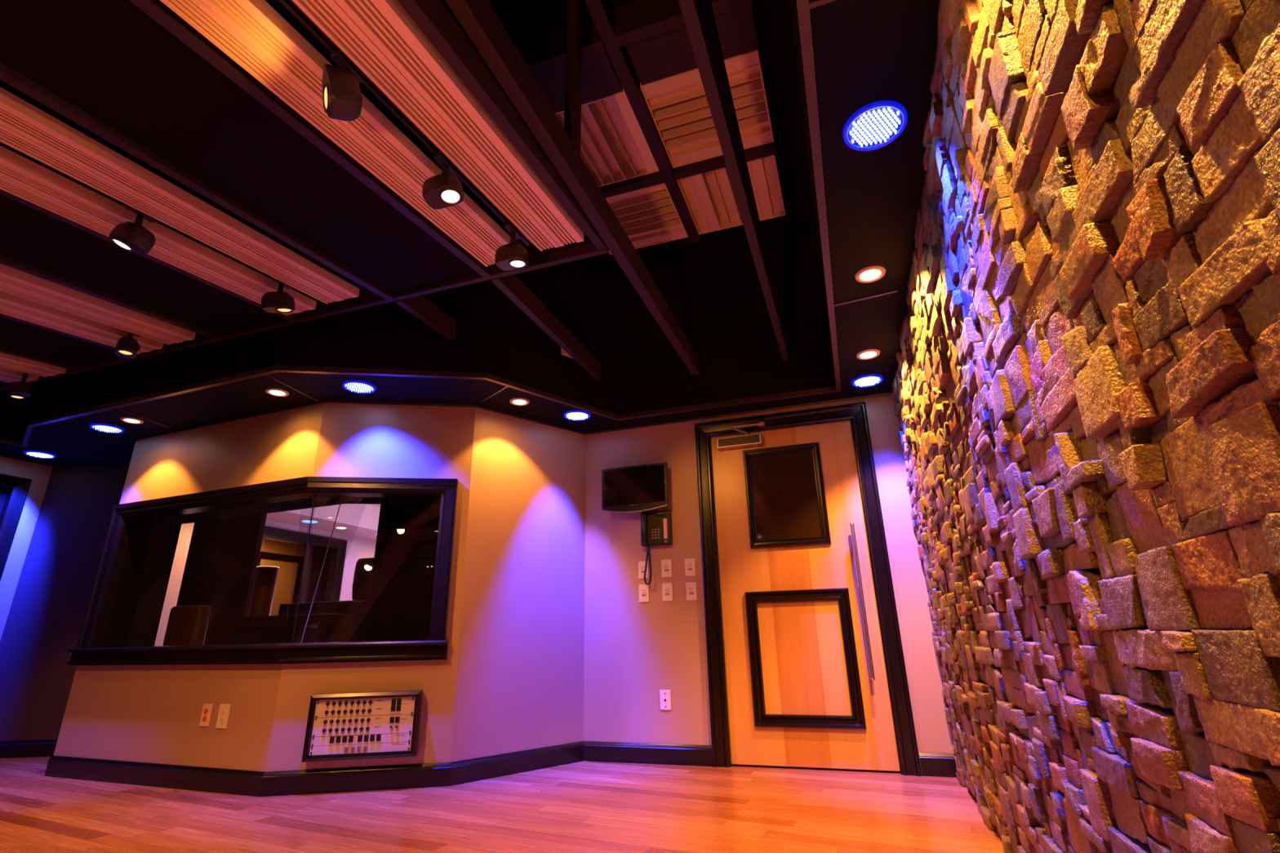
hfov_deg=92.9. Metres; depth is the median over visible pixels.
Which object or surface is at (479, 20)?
ceiling beam
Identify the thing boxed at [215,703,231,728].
power outlet
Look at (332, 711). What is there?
socket
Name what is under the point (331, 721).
socket
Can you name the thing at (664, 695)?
wall plate
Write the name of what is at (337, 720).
socket
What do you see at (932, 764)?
baseboard
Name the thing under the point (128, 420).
recessed light
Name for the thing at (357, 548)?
wall
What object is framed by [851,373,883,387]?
recessed light
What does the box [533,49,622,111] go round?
board
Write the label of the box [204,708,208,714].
socket
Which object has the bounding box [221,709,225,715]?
socket
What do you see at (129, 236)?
track spotlight
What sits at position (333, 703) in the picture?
socket
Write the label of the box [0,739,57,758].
baseboard
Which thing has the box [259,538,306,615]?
wall
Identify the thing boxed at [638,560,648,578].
wall plate
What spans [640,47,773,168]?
ceiling panel
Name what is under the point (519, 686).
wall
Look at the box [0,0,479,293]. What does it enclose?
fabric panel
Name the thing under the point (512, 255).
track spotlight
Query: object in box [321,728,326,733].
socket
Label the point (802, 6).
trim
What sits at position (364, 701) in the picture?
socket
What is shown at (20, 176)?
panel
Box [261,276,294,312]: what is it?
track spotlight
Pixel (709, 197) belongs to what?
ceiling panel
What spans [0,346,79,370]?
ceiling beam
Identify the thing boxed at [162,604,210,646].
leather chair
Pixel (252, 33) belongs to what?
panel
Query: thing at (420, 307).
ceiling beam
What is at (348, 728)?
socket
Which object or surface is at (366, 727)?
socket
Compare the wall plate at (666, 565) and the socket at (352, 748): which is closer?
the socket at (352, 748)
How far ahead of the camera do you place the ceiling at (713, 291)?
3.84 m
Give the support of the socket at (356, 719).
attached to the panel at (351, 705)
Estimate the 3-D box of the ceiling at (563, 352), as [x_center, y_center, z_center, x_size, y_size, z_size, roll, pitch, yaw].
[-3.047,0.799,7.701,7.400,0.080,5.700,-8,-20,18]
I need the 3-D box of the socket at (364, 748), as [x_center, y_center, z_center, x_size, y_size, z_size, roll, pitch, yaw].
[-1.464,1.716,3.239,0.021,0.025,0.005,2,-19,-9]
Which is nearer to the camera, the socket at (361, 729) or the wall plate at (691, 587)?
the socket at (361, 729)
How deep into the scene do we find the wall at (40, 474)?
4.89 m
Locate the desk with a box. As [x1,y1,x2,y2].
[223,600,368,644]
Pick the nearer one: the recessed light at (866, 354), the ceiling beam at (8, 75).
the ceiling beam at (8, 75)
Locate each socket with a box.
[202,715,207,721]
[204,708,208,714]
[219,717,224,723]
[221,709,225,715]
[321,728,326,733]
[323,719,328,724]
[324,709,328,715]
[325,701,330,706]
[328,719,333,724]
[328,727,333,733]
[330,709,335,715]
[331,701,336,706]
[334,727,339,733]
[335,718,340,724]
[336,709,341,715]
[337,700,342,706]
[340,727,345,733]
[341,718,346,724]
[342,708,347,715]
[343,700,348,706]
[343,746,348,752]
[346,726,351,733]
[347,718,352,724]
[348,708,353,715]
[350,700,355,706]
[350,746,355,751]
[352,726,357,733]
[354,717,359,724]
[355,700,360,706]
[355,708,359,714]
[356,746,361,751]
[359,726,364,732]
[360,708,365,714]
[360,717,364,724]
[362,699,367,706]
[362,746,367,751]
[364,725,369,732]
[366,717,370,723]
[367,707,372,714]
[368,699,373,705]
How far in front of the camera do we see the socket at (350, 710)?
3.28 m
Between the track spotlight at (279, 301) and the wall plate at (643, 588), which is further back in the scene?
the wall plate at (643, 588)
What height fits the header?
0.118 m
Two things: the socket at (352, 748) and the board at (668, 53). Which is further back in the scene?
the socket at (352, 748)
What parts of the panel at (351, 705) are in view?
plate, plate, plate, plate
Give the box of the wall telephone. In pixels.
[640,510,672,585]
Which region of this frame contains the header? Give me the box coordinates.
[0,238,608,391]
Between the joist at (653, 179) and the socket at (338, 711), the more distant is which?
the joist at (653, 179)
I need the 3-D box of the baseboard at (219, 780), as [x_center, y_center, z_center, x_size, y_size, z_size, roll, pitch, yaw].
[-1.618,1.970,3.506,4.116,0.111,0.741,-1,-19,-2]
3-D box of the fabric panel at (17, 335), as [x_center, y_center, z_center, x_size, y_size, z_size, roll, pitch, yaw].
[-3.945,-0.836,2.052,0.535,0.392,3.805,-8,-20,18]
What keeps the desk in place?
on the floor
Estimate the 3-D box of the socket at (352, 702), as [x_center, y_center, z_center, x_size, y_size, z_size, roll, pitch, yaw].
[-1.560,1.501,3.298,0.021,0.029,0.006,2,-19,-9]
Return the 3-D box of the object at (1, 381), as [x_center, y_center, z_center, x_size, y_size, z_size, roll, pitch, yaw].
[-4.817,-0.737,2.336,0.040,0.476,3.805,-8,-20,18]
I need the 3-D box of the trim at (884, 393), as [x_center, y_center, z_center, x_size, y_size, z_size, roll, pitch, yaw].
[-1.054,-0.056,4.221,5.338,0.014,0.750,-1,-19,-1]
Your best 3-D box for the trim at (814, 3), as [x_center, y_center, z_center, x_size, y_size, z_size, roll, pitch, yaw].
[-1.504,-0.711,2.308,4.758,0.010,3.543,-8,-20,18]
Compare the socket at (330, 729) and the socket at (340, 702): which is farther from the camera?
the socket at (340, 702)
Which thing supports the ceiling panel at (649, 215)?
in the ceiling at (522, 20)
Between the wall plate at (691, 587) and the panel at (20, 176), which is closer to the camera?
the panel at (20, 176)
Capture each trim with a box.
[0,0,840,447]
[115,0,897,428]
[133,392,889,440]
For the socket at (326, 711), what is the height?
0.029 m
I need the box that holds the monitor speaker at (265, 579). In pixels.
[248,565,279,616]
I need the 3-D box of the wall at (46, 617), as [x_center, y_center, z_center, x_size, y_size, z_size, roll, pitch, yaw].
[-4.214,1.364,4.779,1.425,2.197,0.307,-5,-19,11]
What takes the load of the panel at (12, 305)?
hanging from the board
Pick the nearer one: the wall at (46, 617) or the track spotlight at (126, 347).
the track spotlight at (126, 347)
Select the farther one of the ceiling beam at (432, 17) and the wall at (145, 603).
the wall at (145, 603)
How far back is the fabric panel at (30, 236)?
2.80 m
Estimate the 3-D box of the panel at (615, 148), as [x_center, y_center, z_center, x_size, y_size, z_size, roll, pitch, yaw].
[-0.250,-1.629,3.420,0.584,0.160,0.586,-8,-20,18]
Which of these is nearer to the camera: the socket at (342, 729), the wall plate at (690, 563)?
the socket at (342, 729)
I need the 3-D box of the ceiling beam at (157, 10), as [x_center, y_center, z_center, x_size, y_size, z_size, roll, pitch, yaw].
[-1.367,-1.193,1.236,0.040,0.476,3.805,-8,-20,18]
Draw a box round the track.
[279,0,533,245]
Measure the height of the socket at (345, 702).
0.029 m
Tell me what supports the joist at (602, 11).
attached to the ceiling at (522, 20)
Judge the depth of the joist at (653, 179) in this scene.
3.54 m
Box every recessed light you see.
[23,450,56,458]
[89,423,124,433]
[120,417,143,423]
[265,387,288,396]
[302,520,317,523]
[342,380,376,394]
[509,397,529,405]
[563,409,590,421]
[842,100,907,151]
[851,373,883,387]
[854,265,885,283]
[856,349,879,359]
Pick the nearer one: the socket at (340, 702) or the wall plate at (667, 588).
the socket at (340, 702)
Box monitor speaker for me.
[351,557,373,600]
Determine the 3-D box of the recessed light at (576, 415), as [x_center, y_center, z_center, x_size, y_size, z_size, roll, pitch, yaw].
[-0.435,-0.074,4.204,0.186,0.017,0.186,-4,-19,7]
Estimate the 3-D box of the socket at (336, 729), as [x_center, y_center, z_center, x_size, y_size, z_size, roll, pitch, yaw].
[-1.619,1.622,3.246,0.021,0.029,0.006,2,-19,-9]
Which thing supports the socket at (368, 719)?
attached to the panel at (351, 705)
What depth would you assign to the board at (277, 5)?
2.02 m
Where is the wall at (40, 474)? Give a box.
[0,456,53,640]
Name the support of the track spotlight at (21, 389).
attached to the track
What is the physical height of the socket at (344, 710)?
0.029 m
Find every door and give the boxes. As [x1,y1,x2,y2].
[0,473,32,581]
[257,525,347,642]
[694,402,921,777]
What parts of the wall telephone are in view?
coiled cord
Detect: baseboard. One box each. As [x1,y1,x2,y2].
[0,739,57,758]
[44,741,712,796]
[918,752,956,777]
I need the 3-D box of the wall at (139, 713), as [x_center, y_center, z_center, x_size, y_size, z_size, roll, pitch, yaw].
[-2.813,1.023,3.882,1.848,2.197,0.140,-8,-20,20]
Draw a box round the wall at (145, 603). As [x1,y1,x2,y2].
[123,523,175,647]
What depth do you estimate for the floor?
2.71 m
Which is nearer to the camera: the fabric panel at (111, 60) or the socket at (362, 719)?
the fabric panel at (111, 60)
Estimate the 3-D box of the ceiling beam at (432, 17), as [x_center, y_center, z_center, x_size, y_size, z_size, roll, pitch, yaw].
[-0.790,-1.272,1.053,0.040,0.472,3.805,-8,-20,18]
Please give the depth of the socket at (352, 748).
3.23 m
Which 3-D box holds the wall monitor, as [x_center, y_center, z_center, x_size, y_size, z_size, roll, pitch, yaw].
[-0.026,0.445,4.262,0.485,0.330,0.105,-8,-20,18]
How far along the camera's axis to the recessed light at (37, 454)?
4.77 m
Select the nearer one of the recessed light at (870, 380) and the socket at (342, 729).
the socket at (342, 729)
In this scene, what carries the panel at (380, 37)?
attached to the board at (277, 5)
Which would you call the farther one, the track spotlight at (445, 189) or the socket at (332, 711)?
the socket at (332, 711)
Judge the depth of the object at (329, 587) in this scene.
8.56 m
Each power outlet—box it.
[199,703,213,726]
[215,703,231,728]
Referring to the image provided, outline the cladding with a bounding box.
[891,0,1279,852]
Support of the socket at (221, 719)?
attached to the power outlet at (224, 710)
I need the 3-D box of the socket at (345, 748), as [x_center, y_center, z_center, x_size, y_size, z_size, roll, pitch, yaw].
[-1.557,1.713,3.225,0.021,0.025,0.005,2,-19,-9]
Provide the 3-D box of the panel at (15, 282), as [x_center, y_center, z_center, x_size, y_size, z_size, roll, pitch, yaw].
[-3.252,-0.905,1.788,0.200,0.400,3.740,-8,-20,18]
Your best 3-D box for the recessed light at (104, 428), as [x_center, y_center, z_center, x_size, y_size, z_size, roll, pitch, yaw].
[-3.722,0.014,4.249,0.186,0.017,0.186,-12,-22,28]
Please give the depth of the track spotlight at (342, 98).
1.70 m
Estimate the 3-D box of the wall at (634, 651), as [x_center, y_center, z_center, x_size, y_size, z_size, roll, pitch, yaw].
[0.692,0.372,4.174,2.500,3.470,0.160,-8,-20,18]
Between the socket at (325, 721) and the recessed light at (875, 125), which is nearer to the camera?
the recessed light at (875, 125)
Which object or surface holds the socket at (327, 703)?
attached to the panel at (351, 705)
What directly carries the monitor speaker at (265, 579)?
on the desk
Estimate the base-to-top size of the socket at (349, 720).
0.029 m
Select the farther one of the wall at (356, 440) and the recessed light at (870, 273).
the wall at (356, 440)
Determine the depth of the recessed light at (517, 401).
3.94 m
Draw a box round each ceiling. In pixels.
[0,0,938,540]
[365,347,572,507]
[440,0,813,262]
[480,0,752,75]
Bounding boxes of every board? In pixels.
[0,80,368,302]
[265,0,588,253]
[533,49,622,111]
[625,3,758,84]
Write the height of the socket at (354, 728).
0.029 m
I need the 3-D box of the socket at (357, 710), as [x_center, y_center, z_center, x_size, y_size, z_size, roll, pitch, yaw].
[-1.528,1.541,3.289,0.021,0.029,0.006,2,-19,-9]
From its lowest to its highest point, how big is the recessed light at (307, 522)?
0.008 m
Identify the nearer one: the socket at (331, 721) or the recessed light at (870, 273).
the recessed light at (870, 273)
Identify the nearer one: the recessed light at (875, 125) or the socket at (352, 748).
the recessed light at (875, 125)
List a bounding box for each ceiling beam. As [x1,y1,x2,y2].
[0,62,392,299]
[0,188,298,320]
[0,253,219,338]
[0,313,142,356]
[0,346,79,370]
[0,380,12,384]
[129,0,491,277]
[395,295,457,340]
[397,0,606,249]
[444,0,699,375]
[490,274,601,380]
[678,0,789,361]
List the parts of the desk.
desk leg, desk leg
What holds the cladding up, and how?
attached to the wall
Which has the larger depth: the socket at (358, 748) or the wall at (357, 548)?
the wall at (357, 548)
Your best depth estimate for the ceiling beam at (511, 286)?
3.50 m
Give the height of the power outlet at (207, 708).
0.116 m
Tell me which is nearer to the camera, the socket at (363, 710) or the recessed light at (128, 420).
the socket at (363, 710)
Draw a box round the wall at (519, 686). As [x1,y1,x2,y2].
[450,407,586,762]
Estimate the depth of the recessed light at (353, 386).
3.65 m
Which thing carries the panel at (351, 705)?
attached to the wall at (356, 440)
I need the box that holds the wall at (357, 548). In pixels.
[154,520,376,646]
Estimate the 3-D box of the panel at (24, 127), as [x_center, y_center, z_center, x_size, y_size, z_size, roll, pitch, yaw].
[-2.122,-1.060,1.407,0.204,0.396,3.700,-8,-20,18]
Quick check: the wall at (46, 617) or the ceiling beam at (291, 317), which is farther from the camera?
the wall at (46, 617)
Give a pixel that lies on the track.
(290, 5)
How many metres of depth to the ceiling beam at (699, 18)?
2.27 m
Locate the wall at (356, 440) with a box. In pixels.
[266,402,475,772]
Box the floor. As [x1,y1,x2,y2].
[0,756,1004,852]
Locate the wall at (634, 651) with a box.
[583,392,955,771]
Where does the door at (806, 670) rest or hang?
in the wall at (634, 651)
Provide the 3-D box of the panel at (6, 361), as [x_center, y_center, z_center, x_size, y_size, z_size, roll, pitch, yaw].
[-4.369,-0.752,2.164,0.195,0.404,3.780,-8,-20,18]
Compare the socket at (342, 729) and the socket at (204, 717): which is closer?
the socket at (342, 729)
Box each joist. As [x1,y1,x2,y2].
[584,0,699,243]
[599,128,776,198]
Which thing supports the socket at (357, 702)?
attached to the panel at (351, 705)
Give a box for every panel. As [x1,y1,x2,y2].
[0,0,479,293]
[0,86,359,304]
[0,145,316,315]
[0,194,285,333]
[0,263,195,345]
[0,290,163,354]
[0,316,119,366]
[0,352,66,377]
[0,366,39,382]
[160,0,515,266]
[292,0,583,251]
[301,690,422,762]
[555,75,659,186]
[605,182,688,254]
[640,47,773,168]
[676,154,785,234]
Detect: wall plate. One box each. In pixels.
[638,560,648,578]
[639,584,648,602]
[659,689,671,710]
[661,559,671,577]
[662,582,672,601]
[684,558,695,576]
[685,582,697,600]
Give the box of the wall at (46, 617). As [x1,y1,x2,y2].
[0,466,182,741]
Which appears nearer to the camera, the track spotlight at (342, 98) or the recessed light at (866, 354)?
the track spotlight at (342, 98)
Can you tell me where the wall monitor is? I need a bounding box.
[601,462,669,512]
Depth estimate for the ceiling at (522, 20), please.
3.18 m
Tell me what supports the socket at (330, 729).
attached to the panel at (351, 705)
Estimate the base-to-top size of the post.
0.950 m
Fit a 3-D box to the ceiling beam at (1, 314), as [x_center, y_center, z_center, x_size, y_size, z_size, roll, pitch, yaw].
[-3.673,-0.888,1.971,0.040,0.476,3.805,-8,-20,18]
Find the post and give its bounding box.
[564,0,582,159]
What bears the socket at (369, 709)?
attached to the panel at (351, 705)
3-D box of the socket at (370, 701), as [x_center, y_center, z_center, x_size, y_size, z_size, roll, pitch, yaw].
[-1.468,1.504,3.312,0.021,0.029,0.006,2,-19,-9]
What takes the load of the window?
in the wall at (356, 440)
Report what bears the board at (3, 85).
attached to the ceiling beam at (8, 75)
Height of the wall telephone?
0.492 m
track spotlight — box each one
[7,372,35,399]
[108,204,156,253]
[114,328,141,358]
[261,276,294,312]
[321,48,364,120]
[422,151,463,208]
[494,221,528,271]
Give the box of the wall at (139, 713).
[53,402,324,772]
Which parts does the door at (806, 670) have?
closer arm, glass, window moulding, panel moulding, pull handle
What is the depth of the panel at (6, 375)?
3.90 m
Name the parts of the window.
sill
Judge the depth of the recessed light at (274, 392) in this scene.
3.71 m
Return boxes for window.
[66,476,458,666]
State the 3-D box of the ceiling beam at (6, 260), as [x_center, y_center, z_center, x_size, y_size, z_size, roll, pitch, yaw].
[-3.073,-0.968,1.780,0.040,0.476,3.805,-8,-20,18]
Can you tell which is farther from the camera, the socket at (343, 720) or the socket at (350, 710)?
the socket at (350, 710)

